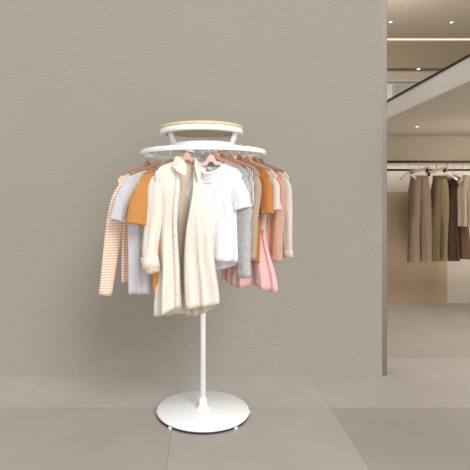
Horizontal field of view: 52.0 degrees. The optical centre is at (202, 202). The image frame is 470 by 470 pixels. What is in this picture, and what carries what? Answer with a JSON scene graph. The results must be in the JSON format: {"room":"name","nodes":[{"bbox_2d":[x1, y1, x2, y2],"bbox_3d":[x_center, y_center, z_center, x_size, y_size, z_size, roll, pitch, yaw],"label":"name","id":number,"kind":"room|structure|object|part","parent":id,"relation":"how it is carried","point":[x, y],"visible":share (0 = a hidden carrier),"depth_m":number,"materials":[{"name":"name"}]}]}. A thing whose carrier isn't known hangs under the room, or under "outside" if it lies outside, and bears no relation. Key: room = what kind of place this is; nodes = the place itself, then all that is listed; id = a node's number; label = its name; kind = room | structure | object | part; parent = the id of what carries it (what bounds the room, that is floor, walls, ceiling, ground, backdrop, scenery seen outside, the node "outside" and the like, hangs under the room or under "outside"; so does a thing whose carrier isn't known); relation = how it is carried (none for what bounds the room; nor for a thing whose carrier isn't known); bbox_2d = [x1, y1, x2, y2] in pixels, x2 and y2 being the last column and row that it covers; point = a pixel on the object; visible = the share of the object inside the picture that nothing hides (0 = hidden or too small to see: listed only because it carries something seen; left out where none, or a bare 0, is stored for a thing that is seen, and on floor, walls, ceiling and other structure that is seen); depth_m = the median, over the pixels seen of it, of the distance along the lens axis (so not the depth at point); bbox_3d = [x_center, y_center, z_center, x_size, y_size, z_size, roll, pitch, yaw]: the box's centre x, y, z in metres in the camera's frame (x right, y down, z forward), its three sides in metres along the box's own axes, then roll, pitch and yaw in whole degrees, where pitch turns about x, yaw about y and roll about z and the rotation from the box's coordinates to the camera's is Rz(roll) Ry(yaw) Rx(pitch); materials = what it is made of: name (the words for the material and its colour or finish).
{"room":"clothing store","nodes":[
{"label":"clothing store","id":0,"kind":"room"},
{"bbox_2d":[0,0,386,375],"bbox_3d":[-1.854,-0.938,3.475,6.292,4.275,0.290,0,0,0],"label":"wall","id":1,"kind":"structure","parent":0,"point":[86,86],"depth_m":3.33,"materials":[{"name":"paint"}]},
{"bbox_2d":[0,303,469,469],"bbox_3d":[1.000,1.250,3.850,12.000,0.100,12.700,0,0,0],"label":"floor","id":2,"kind":"structure","parent":0,"point":[415,416],"depth_m":2.66,"materials":[{"name":"tile"}]},
{"bbox_2d":[140,120,265,433],"bbox_3d":[0.000,0.384,2.743,0.714,1.632,0.714,0,0,0],"label":"clothes rack","id":3,"kind":"object","parent":2,"relation":"on","point":[202,411],"visible":0.92,"depth_m":2.66,"materials":[{"name":"white metal"}]},
{"bbox_2d":[122,153,155,175],"bbox_3d":[-0.300,-0.220,2.573,0.270,0.154,0.030,0,0,-22],"label":"clothes hanger","id":4,"kind":"object","parent":3,"relation":"hanging from","point":[146,163],"visible":0.51,"depth_m":2.56,"materials":[{"name":"brown wood"}]},
{"bbox_2d":[98,171,133,295],"bbox_3d":[-0.339,0.149,2.554,0.434,0.658,0.075,0,0,-22],"label":"striped shirt","id":5,"kind":"object","parent":4,"relation":"hanging from","point":[114,229],"visible":0.19,"depth_m":2.48,"materials":[{"name":"fabric"}]},
{"bbox_2d":[129,160,160,175],"bbox_3d":[-0.245,-0.217,2.500,0.290,0.160,0.030,0,0,-26],"label":"clothes hanger","id":6,"kind":"object","parent":3,"relation":"hanging from","point":[155,163],"visible":0.58,"depth_m":2.48,"materials":[{"name":"brown wood"}]},
{"bbox_2d":[109,170,152,294],"bbox_3d":[-0.243,0.145,2.501,0.500,0.638,0.068,0,0,-26],"label":"pale long tee","id":7,"kind":"object","parent":6,"relation":"hanging from","point":[138,282],"visible":0.3,"depth_m":2.44,"materials":[{"name":"white fabric"}]},
{"bbox_2d":[143,147,172,174],"bbox_3d":[-0.168,-0.217,2.442,0.290,0.159,0.030,0,0,-30],"label":"clothes hanger","id":8,"kind":"object","parent":3,"relation":"hanging from","point":[168,160],"visible":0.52,"depth_m":2.40,"materials":[{"name":"brown wood"}]},
{"bbox_2d":[126,170,159,296],"bbox_3d":[-0.167,0.145,2.438,0.477,0.649,0.069,0,0,-30],"label":"shirt","id":9,"kind":"object","parent":8,"relation":"hanging from","point":[138,202],"visible":0.21,"depth_m":2.34,"materials":[{"name":"orange fabric"}]},
{"bbox_3d":[-0.171,-0.353,2.664,0.051,0.089,0.051,0,0,0],"label":"support arm","id":10,"kind":"part","parent":3,"relation":"part of"},
{"bbox_2d":[160,152,207,166],"bbox_3d":[-0.080,-0.232,2.407,0.280,0.130,0.030,0,0,-20],"label":"clothes hanger","id":11,"kind":"object","parent":3,"relation":"hanging from","point":[186,156],"visible":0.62,"depth_m":2.40,"materials":[{"name":"orange wood"}]},
{"bbox_2d":[141,156,219,316],"bbox_3d":[-0.110,0.166,2.379,0.390,0.807,0.165,0,0,0],"label":"shirt","id":12,"kind":"object","parent":11,"relation":"hanging from","point":[182,232],"visible":0.93,"depth_m":2.34,"materials":[{"name":"fabric"}]},
{"bbox_3d":[0.000,1.180,2.743,0.526,0.016,0.526,0,0,0],"label":"plate","id":13,"kind":"part","parent":3,"relation":"part of","materials":[{"name":"white metal"}]},
{"bbox_2d":[200,150,225,166],"bbox_3d":[0.040,-0.225,2.400,0.260,0.142,0.030,0,0,27],"label":"clothes hanger","id":14,"kind":"object","parent":3,"relation":"hanging from","point":[210,158],"visible":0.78,"depth_m":2.39,"materials":[{"name":"pink"}]},
{"bbox_2d":[186,164,251,261],"bbox_3d":[0.039,0.044,2.387,0.445,0.475,0.077,0,0,27],"label":"white tee","id":15,"kind":"object","parent":14,"relation":"hanging from","point":[225,190],"visible":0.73,"depth_m":2.33,"materials":[{"name":"white fabric"}]},
{"bbox_2d":[215,260,236,269],"bbox_3d":[0.044,0.079,2.408,0.290,0.523,0.062,0,0,28],"label":"camisole","id":16,"kind":"object","parent":14,"relation":"hanging from","point":[219,265],"visible":0.04,"depth_m":2.37,"materials":[{"name":"white fabric"}]},
{"bbox_2d":[202,150,240,167],"bbox_3d":[0.065,-0.233,2.404,0.280,0.127,0.030,0,0,34],"label":"clothes hanger","id":17,"kind":"object","parent":3,"relation":"hanging from","point":[216,155],"visible":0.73,"depth_m":2.38,"materials":[{"name":"brown wood"}]},
{"bbox_2d":[206,162,251,277],"bbox_3d":[0.063,0.075,2.405,0.421,0.568,0.067,0,0,34],"label":"grey marl top","id":18,"kind":"object","parent":17,"relation":"hanging from","point":[244,214],"visible":0.21,"depth_m":2.28,"materials":[{"name":"grey fabric"}]},
{"bbox_2d":[212,144,247,168],"bbox_3d":[0.101,-0.231,2.413,0.280,0.131,0.030,0,0,35],"label":"clothes hanger","id":19,"kind":"object","parent":3,"relation":"hanging from","point":[222,155],"visible":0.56,"depth_m":2.39,"materials":[{"name":"brown wood"}]},
{"bbox_2d":[213,166,254,221],"bbox_3d":[0.100,0.032,2.413,0.367,0.476,0.063,0,0,35],"label":"striped shirt","id":20,"kind":"object","parent":19,"relation":"hanging from","point":[250,174],"visible":0.06,"depth_m":2.31,"materials":[{"name":"white fabric"}]},
{"bbox_3d":[0.171,-0.353,2.664,0.051,0.089,0.051,0,0,0],"label":"support arm","id":21,"kind":"part","parent":3,"relation":"part of"},
{"bbox_2d":[221,144,255,169],"bbox_3d":[0.142,-0.229,2.428,0.280,0.135,0.030,0,0,35],"label":"clothes hanger","id":22,"kind":"object","parent":3,"relation":"hanging from","point":[230,156],"visible":0.49,"depth_m":2.40,"materials":[{"name":"brown wood"}]},
{"bbox_2d":[248,167,261,259],"bbox_3d":[0.141,0.037,2.428,0.350,0.483,0.066,0,0,35],"label":"taupe top","id":23,"kind":"object","parent":22,"relation":"hanging from","point":[258,187],"visible":0.12,"depth_m":2.33,"materials":[{"name":"beige fabric"}]},
{"bbox_2d":[236,145,264,170],"bbox_3d":[0.189,-0.228,2.454,0.280,0.138,0.030,0,0,35],"label":"clothes hanger","id":24,"kind":"object","parent":3,"relation":"hanging from","point":[239,157],"visible":0.47,"depth_m":2.43,"materials":[{"name":"brown wood"}]},
{"bbox_2d":[251,168,273,262],"bbox_3d":[0.188,0.049,2.454,0.397,0.498,0.065,0,0,35],"label":"shirt","id":25,"kind":"object","parent":24,"relation":"hanging from","point":[266,204],"visible":0.25,"depth_m":2.35,"materials":[{"name":"orange fabric"}]},
{"bbox_2d":[244,151,270,171],"bbox_3d":[0.228,-0.227,2.484,0.280,0.140,0.030,0,0,35],"label":"clothes hanger","id":26,"kind":"object","parent":3,"relation":"hanging from","point":[246,158],"visible":0.48,"depth_m":2.46,"materials":[{"name":"brown wood"}]},
{"bbox_2d":[261,170,281,230],"bbox_3d":[0.227,-0.028,2.483,0.402,0.338,0.066,0,0,35],"label":"shirt","id":27,"kind":"object","parent":26,"relation":"hanging from","point":[276,187],"visible":0.16,"depth_m":2.37,"materials":[{"name":"beige fabric"}]},
{"bbox_2d":[252,152,278,171],"bbox_3d":[0.275,-0.226,2.534,0.280,0.141,0.030,0,0,36],"label":"clothes hanger","id":28,"kind":"object","parent":3,"relation":"hanging from","point":[254,159],"visible":0.4,"depth_m":2.51,"materials":[{"name":"brown wood"}]},
{"bbox_2d":[265,171,284,262],"bbox_3d":[0.273,0.052,2.535,0.354,0.500,0.072,0,0,36],"label":"jumper","id":29,"kind":"object","parent":28,"relation":"hanging from","point":[274,222],"visible":0.24,"depth_m":2.43,"materials":[{"name":"fabric"}]},
{"bbox_2d":[258,148,284,172],"bbox_3d":[0.314,-0.226,2.600,0.280,0.141,0.030,0,0,36],"label":"clothes hanger","id":30,"kind":"object","parent":3,"relation":"hanging from","point":[261,160],"visible":0.4,"depth_m":2.58,"materials":[{"name":"brown wood"}]},
{"bbox_2d":[280,172,292,257],"bbox_3d":[0.314,0.052,2.602,0.385,0.499,0.073,0,0,36],"label":"jumper","id":31,"kind":"object","parent":30,"relation":"hanging from","point":[287,219],"visible":0.19,"depth_m":2.48,"materials":[{"name":"beige fabric"}]},
{"bbox_2d":[387,161,469,170],"bbox_3d":[2.730,0.366,5.360,1.720,1.669,0.143,0,0,0],"label":"rail","id":32,"kind":"object","parent":2,"relation":"on","point":[387,161],"visible":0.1,"depth_m":5.30,"materials":[{"name":"metal"}]},
{"bbox_2d":[400,160,415,179],"bbox_3d":[2.261,-0.363,5.299,0.023,0.216,0.233,0,0,-22],"label":"wire hanger","id":33,"kind":"object","parent":32,"relation":"hanging from","point":[407,173],"visible":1,"depth_m":5.30,"materials":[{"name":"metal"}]},
{"bbox_2d":[409,161,429,174],"bbox_3d":[2.385,-0.383,5.300,0.213,0.176,0.033,0,0,20],"label":"hanger","id":34,"kind":"object","parent":32,"relation":"hanging from","point":[427,168],"visible":0.96,"depth_m":5.29,"materials":[{"name":"wood"}]},
{"bbox_2d":[407,175,431,262],"bbox_3d":[2.389,0.175,5.296,0.256,0.955,0.127,0,0,0],"label":"trousers","id":35,"kind":"object","parent":34,"relation":"hanging from","point":[419,193],"visible":0.99,"depth_m":5.25,"materials":[{"name":"beige fabric"}]},
{"bbox_3d":[2.336,0.189,5.293,0.151,0.927,0.122,0,0,0],"label":"trouser leg","id":36,"kind":"part","parent":35,"relation":"part of","materials":[{"name":"beige fabric"}]},
{"bbox_3d":[2.440,0.189,5.298,0.154,0.927,0.122,0,0,0],"label":"trouser leg","id":37,"kind":"part","parent":35,"relation":"part of","materials":[{"name":"beige fabric"}]},
{"bbox_3d":[2.730,-0.373,5.420,1.720,0.023,0.023,0,0,0],"label":"rail","id":38,"kind":"part","parent":32,"relation":"part of","materials":[{"name":"black metal"}]},
{"bbox_3d":[2.730,-0.457,5.300,1.720,0.023,0.023,0,0,0],"label":"rail","id":39,"kind":"part","parent":32,"relation":"part of","materials":[{"name":"black metal"}]},
{"bbox_2d":[426,160,446,175],"bbox_3d":[2.578,-0.383,5.300,0.213,0.176,0.033,0,0,20],"label":"hanger","id":40,"kind":"object","parent":32,"relation":"hanging from","point":[445,167],"visible":0.94,"depth_m":5.29,"materials":[{"name":"wood"}]},
{"bbox_2d":[431,175,448,261],"bbox_3d":[2.614,0.170,5.298,0.206,0.943,0.123,0,0,0],"label":"trousers","id":41,"kind":"object","parent":40,"relation":"hanging from","point":[439,188],"visible":0.95,"depth_m":5.25,"materials":[{"name":"fabric"}]},
{"bbox_3d":[2.572,0.184,5.297,0.122,0.914,0.121,0,0,0],"label":"trouser leg","id":42,"kind":"part","parent":41,"relation":"part of","materials":[{"name":"fabric"}]},
{"bbox_3d":[2.654,0.184,5.300,0.115,0.914,0.117,0,0,17],"label":"trouser leg","id":43,"kind":"part","parent":41,"relation":"part of","materials":[{"name":"brown fabric"}]},
{"bbox_2d":[445,160,456,179],"bbox_3d":[2.698,-0.358,5.299,0.023,0.227,0.233,0,0,-30],"label":"wire hanger","id":44,"kind":"object","parent":32,"relation":"hanging from","point":[448,174],"visible":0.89,"depth_m":5.28,"materials":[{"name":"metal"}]},
{"bbox_2d":[447,178,459,260],"bbox_3d":[2.718,0.172,5.318,0.148,0.920,0.256,0,0,-24],"label":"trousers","id":45,"kind":"object","parent":44,"relation":"hanging from","point":[454,247],"visible":0.59,"depth_m":5.22,"materials":[{"name":"brown fabric"}]},
{"label":"wire hanger","id":46,"kind":"object","parent":32,"relation":"hanging from","visible":0},
{"bbox_2d":[449,174,469,226],"bbox_3d":[2.794,-0.027,5.217,0.094,0.561,0.315,0,0,-30],"label":"jacket","id":47,"kind":"object","parent":46,"relation":"hanging from","point":[463,191],"visible":0.71,"depth_m":5.15,"materials":[{"name":"beige fabric"}]},
{"bbox_3d":[2.869,-0.360,5.298,0.233,0.222,0.023,0,0,40],"label":"wire hanger","id":48,"kind":"object","parent":32,"relation":"hanging from","visible":0},
{"bbox_2d":[458,226,469,259],"bbox_3d":[2.821,0.164,5.340,0.143,0.898,0.349,0,0,-28],"label":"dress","id":49,"kind":"object","parent":48,"relation":"hanging from","point":[464,236],"visible":0.11,"depth_m":5.23,"materials":[{"name":"fabric"}]},
{"bbox_2d":[387,71,437,80],"bbox_3d":[1.000,-1.887,9.275,12.000,2.375,0.150,0,0,0],"label":"wall","id":50,"kind":"structure","parent":0,"point":[391,75],"depth_m":9.20,"materials":[{"name":"paint"}]},
{"bbox_2d":[387,84,414,99],"bbox_3d":[4.020,-1.790,9.140,1.040,1.060,0.040,0,0,0],"label":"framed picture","id":51,"kind":"object","parent":50,"relation":"attached to","point":[392,89],"visible":0.13,"depth_m":9.13,"materials":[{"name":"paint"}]},
{"bbox_3d":[3.550,-1.820,9.140,0.100,1.000,0.040,0,0,0],"label":"frame","id":52,"kind":"part","parent":51,"relation":"part of","materials":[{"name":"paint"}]},
{"bbox_2d":[387,40,469,70],"bbox_3d":[1.000,-2.803,9.100,12.000,0.545,0.200,0,0,0],"label":"ceiling","id":53,"kind":"structure","parent":50,"relation":"attached to","point":[402,55],"depth_m":9.00,"materials":[{"name":"beige paint"}]},
{"bbox_2d":[387,54,469,101],"bbox_3d":[1.678,-0.919,6.150,0.044,0.015,7.100,0,0,0],"label":"trim","id":54,"kind":"structure","parent":50,"relation":"attached to","point":[468,55],"depth_m":3.46,"materials":[{"name":"black metal"}]},
{"bbox_2d":[387,57,469,118],"bbox_3d":[1.673,-0.840,6.150,0.017,0.144,7.100,0,0,0],"label":"trim","id":55,"kind":"structure","parent":50,"relation":"attached to","point":[457,75],"depth_m":3.48,"materials":[{"name":"paint"}]},
{"bbox_2d":[387,0,469,38],"bbox_3d":[1.000,-3.125,6.160,12.000,0.100,5.720,0,0,0],"label":"ceiling","id":56,"kind":"structure","parent":0,"point":[412,19],"depth_m":8.04,"materials":[{"name":"paint"}]},
{"bbox_2d":[387,39,469,39],"bbox_3d":[1.000,-3.061,8.985,12.000,0.021,0.030,0,0,0],"label":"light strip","id":57,"kind":"structure","parent":56,"relation":"attached to","point":[387,39],"depth_m":8.97,"materials":[{"name":"white plastic"}]},
{"bbox_2d":[387,81,469,135],"bbox_3d":[4.340,-0.835,6.150,5.320,0.130,7.100,0,0,0],"label":"ceiling","id":58,"kind":"structure","parent":0,"point":[447,113],"depth_m":4.32,"materials":[{"name":"paint"}]},
{"bbox_2d":[387,81,419,83],"bbox_3d":[5.000,-1.575,8.900,4.040,1.350,0.040,0,0,0],"label":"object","id":59,"kind":"object","parent":58,"relation":"on","point":[388,82],"visible":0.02,"depth_m":8.88,"materials":[{"name":"white"}]},
{"bbox_2d":[387,163,469,302],"bbox_3d":[-0.700,0.200,5.830,8.600,2.000,0.140,0,0,0],"label":"wall","id":60,"kind":"structure","parent":0,"point":[458,272],"depth_m":5.76,"materials":[{"name":"paint"}]},
{"bbox_2d":[387,192,446,303],"bbox_3d":[2.050,0.535,5.730,1.700,1.331,0.060,0,0,0],"label":"wall panel","id":61,"kind":"object","parent":60,"relation":"attached to","point":[407,282],"visible":0.14,"depth_m":5.70,"materials":[{"name":"beige wood"}]},
{"bbox_2d":[387,136,469,160],"bbox_3d":[2.635,-0.624,5.655,1.930,0.292,0.210,0,0,0],"label":"trim","id":62,"kind":"structure","parent":60,"relation":"attached to","point":[399,148],"depth_m":5.55,"materials":[{"name":"paint"}]},
{"label":"clothes hanger","id":63,"kind":"object","parent":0,"visible":0},
{"bbox_2d":[221,227,277,291],"bbox_3d":[0.230,0.126,2.483,0.317,0.648,0.079,0,0,30],"label":"dress","id":64,"kind":"object","parent":63,"relation":"hanging from","point":[263,275],"visible":0.23,"depth_m":2.43,"materials":[{"name":"pink fabric"}]}
]}

